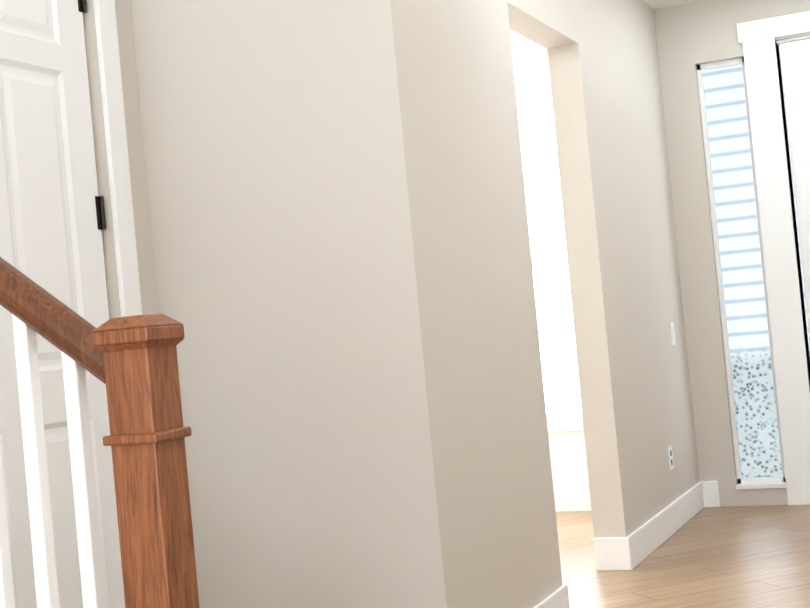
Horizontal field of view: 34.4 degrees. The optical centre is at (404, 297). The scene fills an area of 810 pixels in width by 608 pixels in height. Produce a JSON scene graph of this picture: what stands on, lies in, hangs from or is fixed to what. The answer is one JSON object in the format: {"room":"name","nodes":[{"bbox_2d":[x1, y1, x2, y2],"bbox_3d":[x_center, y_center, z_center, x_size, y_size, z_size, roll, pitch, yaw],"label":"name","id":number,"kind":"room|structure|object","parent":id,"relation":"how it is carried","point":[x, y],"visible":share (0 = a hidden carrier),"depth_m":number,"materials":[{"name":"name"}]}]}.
{"room":"entrance hallway","nodes":[
{"label":"entrance hallway","id":0,"kind":"room"},
{"bbox_2d":[82,0,157,318],"bbox_3d":[-1.138,-0.055,3.434,0.140,2.700,1.470,-6,-1,24],"label":"wall","id":1,"kind":"structure","parent":0,"point":[136,157],"depth_m":4.02,"materials":[{"name":"beige paint"}]},
{"bbox_2d":[0,0,124,607],"bbox_3d":[-1.046,0.080,3.479,0.093,2.400,0.911,-6,-1,24],"label":"closet door","id":2,"kind":"structure","parent":1,"relation":"in","point":[52,219],"depth_m":3.67,"materials":[{"name":"white paint"}]},
{"bbox_2d":[93,0,141,316],"bbox_3d":[-1.026,0.027,3.464,0.025,2.518,1.152,-6,-1,24],"label":"trim","id":3,"kind":"structure","parent":1,"relation":"attached to","point":[117,159],"depth_m":3.93,"materials":[{"name":"white wood"}]},
{"bbox_2d":[130,0,401,607],"bbox_3d":[-0.479,-0.103,4.024,0.880,2.700,0.140,-6,-1,24],"label":"wall","id":4,"kind":"structure","parent":0,"point":[262,270],"depth_m":3.92,"materials":[{"name":"beige paint"}]},
{"bbox_2d":[346,0,699,607],"bbox_3d":[0.683,-0.180,5.420,0.140,2.700,3.630,-6,-1,24],"label":"wall","id":5,"kind":"structure","parent":0,"point":[465,417],"depth_m":4.38,"materials":[{"name":"beige paint"}]},
{"bbox_2d":[533,584,569,607],"bbox_3d":[0.363,1.108,4.192,0.015,0.140,1.110,-6,-1,24],"label":"baseboard","id":6,"kind":"structure","parent":5,"relation":"attached to","point":[559,598],"depth_m":4.58,"materials":[{"name":"white wood"}]},
{"bbox_2d":[621,481,708,570],"bbox_3d":[1.272,1.069,6.274,0.020,0.140,1.635,-6,-1,24],"label":"baseboard","id":7,"kind":"structure","parent":5,"relation":"attached to","point":[635,548],"depth_m":6.09,"materials":[{"name":"white wood"}]},
{"bbox_2d":[667,445,673,470],"bbox_3d":[1.308,0.788,6.437,0.007,0.118,0.075,-6,-1,24],"label":"outlet","id":8,"kind":"object","parent":5,"relation":"attached to","point":[670,458],"visible":0.98,"depth_m":6.42,"materials":[{"name":"white plastic"}]},
{"bbox_2d":[670,322,675,344],"bbox_3d":[1.381,0.186,6.742,0.010,0.118,0.075,-6,-1,24],"label":"light switch","id":9,"kind":"object","parent":5,"relation":"attached to","point":[672,332],"visible":1,"depth_m":6.73,"materials":[{"name":"white plastic"}]},
{"bbox_2d":[510,0,700,34],"bbox_3d":[-0.288,-1.565,2.310,2.870,0.100,10.340,-6,-1,24],"label":"ceiling","id":10,"kind":"structure","parent":0,"point":[654,4],"depth_m":6.98,"materials":[{"name":"white paint"}]},
{"bbox_2d":[510,0,809,511],"bbox_3d":[0.934,-0.161,7.367,4.660,2.700,0.140,-6,-1,24],"label":"wall","id":11,"kind":"structure","parent":0,"point":[690,36],"depth_m":7.02,"materials":[{"name":"beige paint"}]},
{"bbox_2d":[516,90,583,431],"bbox_3d":[0.662,-0.185,7.390,1.450,1.900,0.035,-6,-1,24],"label":"room window","id":12,"kind":"structure","parent":11,"relation":"in","point":[551,286],"depth_m":7.33,"materials":[{"name":"white"}]},
{"bbox_2d":[702,64,781,476],"bbox_3d":[1.798,-0.139,6.981,0.220,2.204,0.006,-6,-1,24],"label":"sidelight glass","id":13,"kind":"object","parent":11,"relation":"attached to","point":[744,271],"visible":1,"depth_m":6.98,"materials":[{"name":"clear glass"}]},
{"bbox_2d":[696,11,809,504],"bbox_3d":[2.350,-0.226,6.735,1.480,2.540,0.165,-6,-1,24],"label":"door frame","id":14,"kind":"structure","parent":11,"relation":"attached to","point":[781,270],"depth_m":6.83,"materials":[{"name":"white wood"}]},
{"bbox_2d":[780,39,809,344],"bbox_3d":[2.493,-0.179,6.642,0.925,2.400,0.102,-6,-1,24],"label":"front door","id":15,"kind":"structure","parent":11,"relation":"in","point":[795,59],"depth_m":6.83,"materials":[{"name":"white paint"}]},
{"bbox_2d":[556,505,809,607],"bbox_3d":[-0.912,1.288,2.634,4.800,0.050,10.340,-6,-1,24],"label":"floor","id":16,"kind":"structure","parent":0,"point":[736,557],"depth_m":5.51,"materials":[{"name":"beige wood"}]},
{"label":"outside","id":17,"kind":"structure","parent":0,"visible":0},
{"bbox_2d":[702,47,809,477],"bbox_3d":[2.428,-0.294,7.630,4.000,2.700,0.020,-6,-1,24],"label":"window","id":18,"kind":"structure","parent":17,"point":[716,93],"depth_m":7.80,"materials":[{"name":"glass"}]},
{"bbox_3d":[-0.866,0.803,2.595,0.862,0.904,0.156,-6,-1,24],"label":"trim","id":19,"kind":"structure","parent":0,"visible":0},
{"bbox_2d":[0,257,199,607],"bbox_3d":[-0.859,0.371,2.584,0.985,1.763,0.126,-6,-1,24],"label":"balustrade","id":20,"kind":"object","parent":19,"relation":"on","point":[130,363],"visible":1,"depth_m":2.42,"materials":[{"name":"brown wood"}]}
]}

